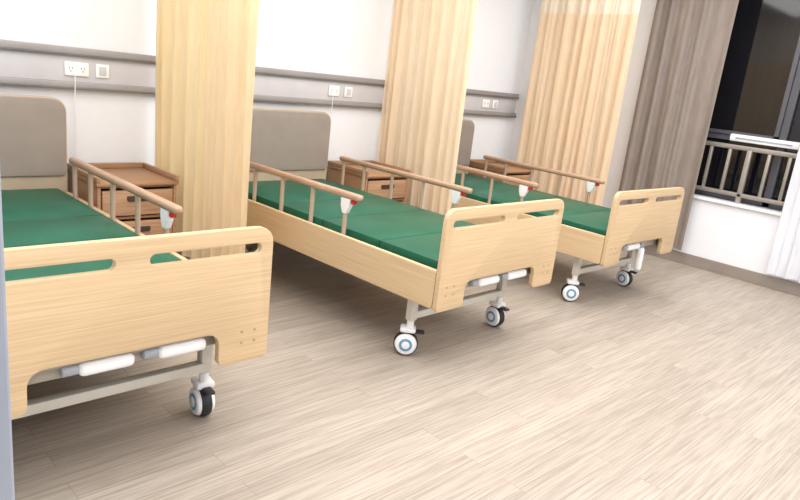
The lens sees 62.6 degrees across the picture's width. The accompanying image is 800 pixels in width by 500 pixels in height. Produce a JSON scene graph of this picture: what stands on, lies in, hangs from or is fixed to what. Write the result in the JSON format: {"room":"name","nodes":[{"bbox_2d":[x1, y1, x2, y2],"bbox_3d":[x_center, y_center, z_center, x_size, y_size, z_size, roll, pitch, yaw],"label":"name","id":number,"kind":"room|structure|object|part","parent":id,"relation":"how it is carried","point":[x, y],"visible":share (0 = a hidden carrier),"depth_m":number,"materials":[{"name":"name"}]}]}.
{"room":"hospital room","nodes":[
{"label":"hospital room","id":0,"kind":"room"},
{"bbox_2d":[0,0,541,179],"bbox_3d":[-0.485,-1.378,4.846,5.987,2.750,0.320,-8,21,-44],"label":"wall","id":1,"kind":"structure","parent":0,"point":[335,37],"depth_m":4.67,"materials":[{"name":"paint"}]},
{"bbox_2d":[176,241,281,255],"bbox_3d":[-0.856,-0.093,5.040,5.336,0.100,0.015,-8,21,-44],"label":"baseboard","id":2,"kind":"structure","parent":1,"relation":"attached to","point":[254,245],"depth_m":4.82,"materials":[{"name":"brown wood"}]},
{"bbox_2d":[0,39,518,117],"bbox_3d":[-0.734,-1.168,4.729,5.294,0.229,0.043,-8,21,-44],"label":"bed head panel","id":3,"kind":"object","parent":1,"relation":"attached to","point":[27,64],"depth_m":3.94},
{"bbox_2d":[74,75,76,157],"bbox_3d":[-1.838,-0.744,3.731,0.009,0.480,0.015,0,16,-23],"label":"cord","id":4,"kind":"object","parent":3,"relation":"hanging from","point":[75,75],"visible":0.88,"depth_m":3.73,"materials":[{"name":"white plastic"}]},
{"bbox_2d":[64,61,88,76],"bbox_3d":[-1.810,-1.012,3.683,0.130,0.076,0.015,-8,21,-44],"label":"wall socket","id":5,"kind":"object","parent":3,"relation":"attached to","point":[70,68],"visible":1,"depth_m":3.68,"materials":[{"name":"white plastic"}]},
{"bbox_3d":[-1.709,-1.026,3.779,0.076,0.076,0.018,-8,21,-44],"label":"call button","id":6,"kind":"part","parent":3,"relation":"part of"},
{"bbox_2d":[328,85,339,95],"bbox_3d":[-0.497,-1.198,4.953,0.100,0.076,0.015,-8,21,-44],"label":"wall socket","id":7,"kind":"object","parent":3,"relation":"attached to","point":[332,90],"visible":1,"depth_m":4.94,"materials":[{"name":"white plastic"}]},
{"bbox_3d":[-0.396,-1.212,5.049,0.076,0.076,0.018,-8,21,-44],"label":"call button","id":8,"kind":"part","parent":3,"relation":"part of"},
{"bbox_2d":[482,99,489,107],"bbox_3d":[0.811,-1.383,6.218,0.100,0.076,0.015,-8,21,-44],"label":"wall socket","id":9,"kind":"object","parent":3,"relation":"attached to","point":[485,103],"visible":1,"depth_m":6.21,"materials":[{"name":"white plastic"}]},
{"bbox_3d":[0.912,-1.397,6.314,0.076,0.076,0.018,-8,21,-44],"label":"call button","id":10,"kind":"part","parent":3,"relation":"part of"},
{"bbox_2d":[11,245,799,499],"bbox_3d":[0.831,0.833,2.689,7.637,0.100,6.200,-8,21,-44],"label":"floor","id":11,"kind":"structure","parent":0,"point":[679,381],"depth_m":2.83,"materials":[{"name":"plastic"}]},
{"bbox_2d":[67,162,178,235],"bbox_3d":[-1.617,-0.147,3.835,0.456,0.650,0.463,-8,21,-44],"label":"base cabinet","id":12,"kind":"object","parent":11,"relation":"on","point":[162,183],"visible":0.41,"depth_m":3.71,"materials":[{"name":"brown wood"}]},
{"bbox_2d":[67,162,178,186],"bbox_3d":[-1.584,-0.435,3.759,0.456,0.050,0.462,-8,21,-44],"label":"tray","id":13,"kind":"object","parent":12,"relation":"on","point":[141,174],"depth_m":3.77,"materials":[{"name":"brown wood"}]},
{"bbox_3d":[-1.438,-0.284,3.630,0.130,0.030,0.010,-8,21,-44],"label":"handle","id":14,"kind":"part","parent":12,"relation":"part of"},
{"bbox_3d":[-1.590,-0.317,3.782,0.392,0.140,0.424,-8,21,-44],"label":"drawer","id":15,"kind":"part","parent":12,"relation":"part of","materials":[{"name":"brown wood"}]},
{"bbox_3d":[-1.458,-0.116,3.675,0.130,0.030,0.010,-8,21,-44],"label":"handle","id":16,"kind":"part","parent":12,"relation":"part of","materials":[{"name":"black metal"}]},
{"bbox_3d":[-1.610,-0.144,3.828,0.392,0.150,0.424,-8,21,-44],"label":"drawer","id":17,"kind":"part","parent":12,"relation":"part of","materials":[{"name":"brown wood"}]},
{"bbox_2d":[0,94,272,419],"bbox_3d":[-1.505,-0.017,2.661,0.960,1.026,2.042,-8,21,-44],"label":"hospital bed","id":18,"kind":"object","parent":11,"relation":"on","point":[88,292],"visible":1,"depth_m":2.13,"materials":[{"name":"brown wood"}]},
{"bbox_3d":[-2.177,-0.480,3.286,0.960,0.606,0.030,-8,21,-44],"label":"headboard","id":19,"kind":"part","parent":18,"relation":"part of","materials":[{"name":"grey leather"}]},
{"bbox_3d":[-0.961,0.350,1.915,0.049,0.034,0.034,-8,21,-44],"label":"handle","id":20,"kind":"part","parent":18,"relation":"part of","materials":[{"name":"grey plastic"}]},
{"bbox_3d":[-1.708,-0.326,3.461,0.023,0.265,0.024,-8,21,-44],"label":"rail post","id":21,"kind":"part","parent":18,"relation":"part of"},
{"bbox_3d":[-1.556,-0.269,3.312,0.023,0.265,0.024,-8,21,-44],"label":"rail post","id":22,"kind":"part","parent":18,"relation":"part of","materials":[{"name":"beige metal"}]},
{"bbox_3d":[-1.502,-0.013,2.658,0.836,0.065,1.935,-8,21,-44],"label":"mattress","id":23,"kind":"part","parent":18,"relation":"part of","materials":[{"name":"green fabric"}]},
{"bbox_3d":[-0.886,0.342,1.984,0.165,0.042,0.046,-8,21,-44],"label":"handle","id":24,"kind":"part","parent":18,"relation":"part of","materials":[{"name":"white plastic"}]},
{"bbox_3d":[-1.363,-0.196,3.123,0.023,0.265,0.024,-8,21,-44],"label":"rail post","id":25,"kind":"part","parent":18,"relation":"part of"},
{"bbox_3d":[-1.515,0.074,2.684,0.912,0.117,1.985,-8,21,-44],"label":"frame","id":26,"kind":"part","parent":18,"relation":"part of","materials":[{"name":"metal"}]},
{"bbox_3d":[-1.301,-0.314,3.043,0.040,0.034,1.211,-8,21,-44],"label":"rail","id":27,"kind":"part","parent":18,"relation":"part of","materials":[{"name":"brown wood"}]},
{"bbox_3d":[-1.177,0.020,3.004,0.024,0.183,1.971,-8,21,-44],"label":"panel","id":28,"kind":"part","parent":18,"relation":"part of","materials":[{"name":"brown wood"}]},
{"bbox_3d":[-1.169,-0.123,2.934,0.023,0.265,0.024,-8,21,-44],"label":"rail post","id":29,"kind":"part","parent":18,"relation":"part of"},
{"bbox_3d":[-0.804,0.194,1.968,0.960,0.477,0.026,-8,21,-44],"label":"footboard","id":30,"kind":"part","parent":18,"relation":"part of","materials":[{"name":"brown wood"}]},
{"bbox_3d":[-0.790,0.326,2.081,0.049,0.034,0.034,-8,21,-44],"label":"handle","id":31,"kind":"part","parent":18,"relation":"part of","materials":[{"name":"grey plastic"}]},
{"bbox_3d":[-0.976,-0.051,2.746,0.023,0.265,0.024,-8,21,-44],"label":"rail post","id":32,"kind":"part","parent":18,"relation":"part of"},
{"bbox_3d":[-0.714,0.318,2.151,0.165,0.042,0.046,-8,21,-44],"label":"handle","id":33,"kind":"part","parent":18,"relation":"part of","materials":[{"name":"white plastic"}]},
{"bbox_3d":[-0.726,0.344,2.457,0.044,0.240,0.040,-8,21,-44],"label":"leg","id":34,"kind":"part","parent":18,"relation":"part of","materials":[{"name":"metal"}]},
{"bbox_2d":[327,160,410,203],"bbox_3d":[-0.269,-0.338,5.139,0.456,0.650,0.463,-8,21,-44],"label":"base cabinet","id":35,"kind":"object","parent":11,"relation":"on","point":[377,182],"visible":0.3,"depth_m":4.97,"materials":[{"name":"brown wood"}]},
{"bbox_2d":[327,160,410,177],"bbox_3d":[-0.236,-0.626,5.062,0.456,0.050,0.462,-8,21,-44],"label":"tray","id":36,"kind":"object","parent":35,"relation":"on","point":[351,170],"depth_m":4.98,"materials":[{"name":"brown wood"}]},
{"bbox_3d":[-0.242,-0.508,5.086,0.392,0.140,0.424,-8,21,-44],"label":"drawer","id":37,"kind":"part","parent":35,"relation":"part of","materials":[{"name":"brown wood"}]},
{"bbox_3d":[-0.090,-0.475,4.934,0.130,0.030,0.010,-8,21,-44],"label":"handle","id":38,"kind":"part","parent":35,"relation":"part of","materials":[{"name":"black metal"}]},
{"bbox_2d":[245,108,563,354],"bbox_3d":[-0.196,-0.207,3.945,0.960,1.026,2.042,-9,21,-45],"label":"hospital bed","id":39,"kind":"object","parent":11,"relation":"on","point":[427,258],"visible":0.85,"depth_m":3.51,"materials":[{"name":"beige wood"}]},
{"bbox_3d":[-0.877,-0.367,3.976,0.023,0.265,0.024,-9,21,-45],"label":"rail post","id":40,"kind":"part","parent":39,"relation":"part of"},
{"bbox_3d":[-0.681,-0.294,3.790,0.023,0.265,0.024,-9,21,-45],"label":"rail post","id":41,"kind":"part","parent":39,"relation":"part of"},
{"bbox_3d":[-0.879,-0.668,4.559,0.960,0.606,0.030,-9,21,-45],"label":"headboard","id":42,"kind":"part","parent":39,"relation":"part of","materials":[{"name":"grey leather"}]},
{"bbox_3d":[-0.619,-0.412,3.710,0.040,0.034,1.211,-9,21,-45],"label":"rail","id":43,"kind":"part","parent":39,"relation":"part of","materials":[{"name":"brown wood"}]},
{"bbox_3d":[-0.484,-0.222,3.604,0.023,0.265,0.024,-9,21,-45],"label":"rail post","id":44,"kind":"part","parent":39,"relation":"part of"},
{"bbox_3d":[-0.532,-0.073,3.635,0.024,0.183,1.971,-9,21,-45],"label":"panel","id":45,"kind":"part","parent":39,"relation":"part of","materials":[{"name":"brown wood"}]},
{"bbox_3d":[-0.413,-0.516,4.741,0.023,0.265,0.024,-9,21,-45],"label":"rail post","id":46,"kind":"part","parent":39,"relation":"part of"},
{"bbox_3d":[-0.288,-0.150,3.419,0.023,0.265,0.024,-9,21,-45],"label":"rail post","id":47,"kind":"part","parent":39,"relation":"part of","materials":[{"name":"beige metal"}]},
{"bbox_3d":[-0.193,-0.203,3.942,0.836,0.065,1.935,-9,21,-45],"label":"mattress","id":48,"kind":"part","parent":39,"relation":"part of","materials":[{"name":"green plastic"}]},
{"bbox_3d":[-0.258,-0.460,4.595,0.023,0.265,0.024,-9,21,-45],"label":"rail post","id":49,"kind":"part","parent":39,"relation":"part of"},
{"bbox_3d":[-0.062,-0.387,4.409,0.023,0.265,0.024,-9,21,-45],"label":"rail post","id":50,"kind":"part","parent":39,"relation":"part of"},
{"bbox_3d":[0.001,-0.505,4.329,0.040,0.034,1.211,-9,21,-45],"label":"rail","id":51,"kind":"part","parent":39,"relation":"part of","materials":[{"name":"brown wood"}]},
{"bbox_3d":[0.068,0.230,3.231,0.044,0.240,0.040,-9,21,-45],"label":"leg","id":52,"kind":"part","parent":39,"relation":"part of","materials":[{"name":"metal"}]},
{"bbox_3d":[0.135,-0.315,4.223,0.023,0.265,0.024,-9,21,-45],"label":"rail post","id":53,"kind":"part","parent":39,"relation":"part of","materials":[{"name":"beige metal"}]},
{"bbox_3d":[0.360,0.159,3.207,0.049,0.034,0.034,-9,21,-45],"label":"handle","id":54,"kind":"part","parent":39,"relation":"part of","materials":[{"name":"grey plastic"}]},
{"bbox_3d":[0.434,0.151,3.278,0.165,0.042,0.046,-9,21,-45],"label":"handle","id":55,"kind":"part","parent":39,"relation":"part of","materials":[{"name":"white plastic"}]},
{"bbox_3d":[-0.206,-0.116,3.968,0.912,0.117,1.985,-9,21,-45],"label":"frame","id":56,"kind":"part","parent":39,"relation":"part of","materials":[{"name":"metal"}]},
{"bbox_3d":[0.516,0.003,3.263,0.960,0.477,0.026,-9,21,-45],"label":"footboard","id":57,"kind":"part","parent":39,"relation":"part of","materials":[{"name":"brown wood"}]},
{"bbox_3d":[0.587,0.152,3.753,0.044,0.240,0.040,-9,21,-45],"label":"leg","id":58,"kind":"part","parent":39,"relation":"part of","materials":[{"name":"metal"}]},
{"bbox_3d":[0.529,0.134,3.376,0.049,0.034,0.034,-9,21,-45],"label":"handle","id":59,"kind":"part","parent":39,"relation":"part of","materials":[{"name":"grey plastic"}]},
{"bbox_3d":[0.603,0.126,3.447,0.165,0.042,0.046,-9,21,-45],"label":"handle","id":60,"kind":"part","parent":39,"relation":"part of","materials":[{"name":"white plastic"}]},
{"bbox_2d":[468,159,530,185],"bbox_3d":[0.907,-0.504,6.277,0.456,0.650,0.463,-8,21,-44],"label":"base cabinet","id":61,"kind":"object","parent":11,"relation":"on","point":[523,173],"visible":0.08,"depth_m":6.11,"materials":[{"name":"brown wood"}]},
{"bbox_2d":[469,159,530,172],"bbox_3d":[0.940,-0.792,6.200,0.456,0.050,0.462,-8,21,-44],"label":"tray","id":62,"kind":"object","parent":61,"relation":"on","point":[493,166],"depth_m":6.12,"materials":[{"name":"brown wood"}]},
{"bbox_3d":[0.935,-0.674,6.223,0.392,0.140,0.424,-8,21,-44],"label":"drawer","id":63,"kind":"part","parent":61,"relation":"part of","materials":[{"name":"brown wood"}]},
{"bbox_2d":[451,119,684,300],"bbox_3d":[0.954,-0.384,5.111,0.960,1.026,2.042,-8,20,-43],"label":"hospital bed","id":64,"kind":"object","parent":11,"relation":"on","point":[596,234],"visible":0.64,"depth_m":4.55,"materials":[{"name":"beige wood"}]},
{"bbox_3d":[0.465,-0.476,4.972,0.023,0.265,0.024,-8,20,-43],"label":"rail post","id":65,"kind":"part","parent":64,"relation":"part of","materials":[{"name":"beige metal"}]},
{"bbox_3d":[0.294,-0.849,5.748,0.960,0.606,0.030,-8,20,-43],"label":"headboard","id":66,"kind":"part","parent":64,"relation":"part of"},
{"bbox_3d":[0.765,-0.692,5.914,0.023,0.265,0.024,-8,20,-43],"label":"rail post","id":67,"kind":"part","parent":64,"relation":"part of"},
{"bbox_3d":[0.655,-0.403,4.780,0.023,0.265,0.024,-8,20,-43],"label":"rail post","id":68,"kind":"part","parent":64,"relation":"part of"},
{"bbox_3d":[0.526,-0.594,4.891,0.040,0.034,1.211,-8,20,-43],"label":"rail","id":69,"kind":"part","parent":64,"relation":"part of","materials":[{"name":"brown wood"}]},
{"bbox_3d":[0.914,-0.635,5.763,0.023,0.265,0.024,-8,20,-43],"label":"rail post","id":70,"kind":"part","parent":64,"relation":"part of","materials":[{"name":"beige metal"}]},
{"bbox_3d":[0.607,-0.255,4.811,0.024,0.183,1.971,-8,20,-43],"label":"panel","id":71,"kind":"part","parent":64,"relation":"part of","materials":[{"name":"brown wood"}]},
{"bbox_3d":[1.104,-0.562,5.571,0.023,0.265,0.024,-8,20,-43],"label":"rail post","id":72,"kind":"part","parent":64,"relation":"part of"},
{"bbox_3d":[0.957,-0.381,5.108,0.836,0.065,1.935,-8,20,-43],"label":"mattress","id":73,"kind":"part","parent":64,"relation":"part of","materials":[{"name":"green plastic"}]},
{"bbox_3d":[1.165,-0.679,5.489,0.040,0.034,1.211,-8,20,-43],"label":"rail","id":74,"kind":"part","parent":64,"relation":"part of","materials":[{"name":"brown wood"}]},
{"bbox_3d":[1.294,-0.488,5.379,0.023,0.265,0.024,-8,20,-43],"label":"rail post","id":75,"kind":"part","parent":64,"relation":"part of","materials":[{"name":"beige metal"}]},
{"bbox_3d":[1.191,0.053,4.388,0.044,0.240,0.040,-8,20,-43],"label":"leg","id":76,"kind":"part","parent":64,"relation":"part of","materials":[{"name":"metal"}]},
{"bbox_3d":[1.484,-0.415,5.186,0.023,0.265,0.024,-8,20,-43],"label":"rail post","id":77,"kind":"part","parent":64,"relation":"part of","materials":[{"name":"beige metal"}]},
{"bbox_3d":[1.727,-0.020,4.893,0.044,0.240,0.040,-8,20,-43],"label":"leg","id":78,"kind":"part","parent":64,"relation":"part of","materials":[{"name":"metal"}]},
{"bbox_3d":[1.560,-0.023,4.423,0.165,0.042,0.046,-8,20,-43],"label":"handle","id":79,"kind":"part","parent":64,"relation":"part of","materials":[{"name":"white plastic"}]},
{"bbox_3d":[1.651,0.061,4.545,0.042,0.165,0.046,-10,22,-42],"label":"handle","id":80,"kind":"part","parent":64,"relation":"part of","materials":[{"name":"white plastic"}]},
{"bbox_3d":[0.944,-0.293,5.134,0.912,0.117,1.985,-8,20,-43],"label":"frame","id":81,"kind":"part","parent":64,"relation":"part of","materials":[{"name":"metal"}]},
{"bbox_3d":[1.642,-0.171,4.406,0.960,0.477,0.026,-8,20,-43],"label":"footboard","id":82,"kind":"part","parent":64,"relation":"part of","materials":[{"name":"brown wood"}]},
{"bbox_2d":[602,0,799,283],"bbox_3d":[3.630,-0.891,4.810,0.250,2.750,6.100,-8,21,-44],"label":"wall","id":83,"kind":"structure","parent":0,"point":[743,238],"depth_m":5.73,"materials":[{"name":"paint"}]},
{"bbox_2d":[635,245,799,296],"bbox_3d":[3.463,0.423,4.983,0.015,0.100,5.880,-8,21,-44],"label":"baseboard","id":84,"kind":"structure","parent":83,"relation":"attached to","point":[775,283],"depth_m":5.61,"materials":[{"name":"brown wood"}]},
{"bbox_2d":[693,193,781,215],"bbox_3d":[3.470,-0.152,4.968,0.150,0.025,3.150,-8,21,-44],"label":"trim","id":85,"kind":"structure","parent":83,"relation":"attached to","point":[697,196],"depth_m":5.52,"materials":[{"name":"white plastic"}]},
{"bbox_2d":[695,140,796,205],"bbox_3d":[3.501,-0.393,4.908,0.040,0.474,3.130,-8,21,-44],"label":"guard rail","id":86,"kind":"object","parent":85,"relation":"on","point":[739,195],"visible":0.58,"depth_m":5.49,"materials":[{"name":"beige metal"}]},
{"bbox_3d":[3.482,-0.229,4.951,0.040,0.034,3.130,-8,21,-44],"label":"rail","id":87,"kind":"part","parent":86,"relation":"part of","materials":[{"name":"beige metal"}]},
{"bbox_3d":[2.882,-0.614,5.516,0.040,0.450,0.040,-8,21,-44],"label":"post","id":88,"kind":"part","parent":86,"relation":"part of","materials":[{"name":"beige metal"}]},
{"bbox_3d":[3.526,-0.602,4.852,0.040,0.038,3.130,-8,21,-44],"label":"rail","id":89,"kind":"part","parent":86,"relation":"part of","materials":[{"name":"beige metal"}]},
{"bbox_2d":[694,0,799,210],"bbox_3d":[3.659,-1.069,4.808,0.075,1.900,3.150,-8,21,-44],"label":"window","id":90,"kind":"structure","parent":83,"relation":"in","point":[758,94],"depth_m":5.48,"materials":[{"name":"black glass"}]},
{"bbox_2d":[730,134,799,149],"bbox_3d":[3.005,-0.894,5.430,0.066,0.060,0.540,-8,21,-44],"label":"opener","id":91,"kind":"object","parent":90,"relation":"attached to","point":[733,137],"visible":0.93,"depth_m":5.40,"materials":[{"name":"white plastic"}]},
{"bbox_3d":[3.433,-1.164,5.045,0.008,1.790,0.690,-8,21,-44],"label":"pane","id":92,"kind":"part","parent":90,"relation":"part of","materials":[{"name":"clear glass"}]},
{"bbox_3d":[1.149,-1.904,1.960,7.637,0.100,6.200,-8,21,-44],"label":"ceiling","id":93,"kind":"structure","parent":0,"visible":0},
{"bbox_3d":[-0.432,-2.215,2.734,0.024,0.050,2.590,-8,21,-44],"label":"trim","id":94,"kind":"structure","parent":93,"relation":"attached to","visible":0},
{"bbox_2d":[155,0,258,258],"bbox_3d":[-1.066,-1.156,3.543,0.082,2.540,1.086,-8,21,-44],"label":"privacy curtain","id":95,"kind":"object","parent":94,"relation":"hanging from","point":[206,49],"visible":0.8,"depth_m":3.59,"materials":[{"name":"fabric"}]},
{"bbox_3d":[-0.885,-0.776,3.407,0.051,1.920,0.454,-8,21,-44],"label":"panel","id":96,"kind":"part","parent":95,"relation":"part of","materials":[{"name":"beige fabric"}]},
{"bbox_3d":[0.912,-2.406,4.034,0.024,0.050,2.590,-8,21,-44],"label":"trim","id":97,"kind":"structure","parent":93,"relation":"attached to","visible":0},
{"bbox_2d":[376,0,477,214],"bbox_3d":[0.193,-1.396,4.915,0.074,2.500,0.833,-8,21,-43],"label":"privacy curtain","id":98,"kind":"object","parent":97,"relation":"hanging from","point":[430,43],"visible":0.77,"depth_m":4.95,"materials":[{"name":"fabric"}]},
{"bbox_3d":[2.179,-2.546,5.112,0.024,0.050,2.370,-8,21,-44],"label":"trim","id":99,"kind":"structure","parent":93,"relation":"attached to","visible":0},
{"bbox_2d":[516,0,640,205],"bbox_3d":[1.558,-1.504,5.916,0.091,2.500,0.984,-8,21,-44],"label":"privacy curtain","id":100,"kind":"object","parent":99,"relation":"hanging from","point":[583,48],"visible":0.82,"depth_m":5.89,"materials":[{"name":"fabric"}]},
{"bbox_3d":[3.512,-2.212,4.440,0.024,0.050,5.250,-8,21,-44],"label":"trim","id":101,"kind":"structure","parent":93,"relation":"attached to","visible":0},
{"bbox_2d":[619,0,738,250],"bbox_3d":[2.400,-1.319,5.725,0.081,2.570,0.692,-8,21,-44],"label":"window curtain","id":102,"kind":"object","parent":101,"relation":"hanging from","point":[688,43],"visible":0.77,"depth_m":5.72,"materials":[{"name":"grey fabric"}]},
{"bbox_2d":[766,146,799,282],"bbox_3d":[3.348,-0.959,4.784,0.069,2.570,0.684,-8,21,-44],"label":"sheer curtain","id":103,"kind":"object","parent":101,"relation":"hanging from","point":[784,260],"visible":1,"depth_m":5.20,"materials":[{"name":"white fabric"}]},
{"bbox_3d":[-1.147,-0.215,0.190,1.764,2.750,6.100,-8,21,-44],"label":"wall","id":104,"kind":"structure","parent":0,"visible":0},
{"bbox_2d":[0,174,14,499],"bbox_3d":[-0.569,-0.034,0.836,0.087,2.200,0.120,-8,21,-44],"label":"trim","id":105,"kind":"structure","parent":104,"relation":"attached to","point":[7,492],"depth_m":0.88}
]}

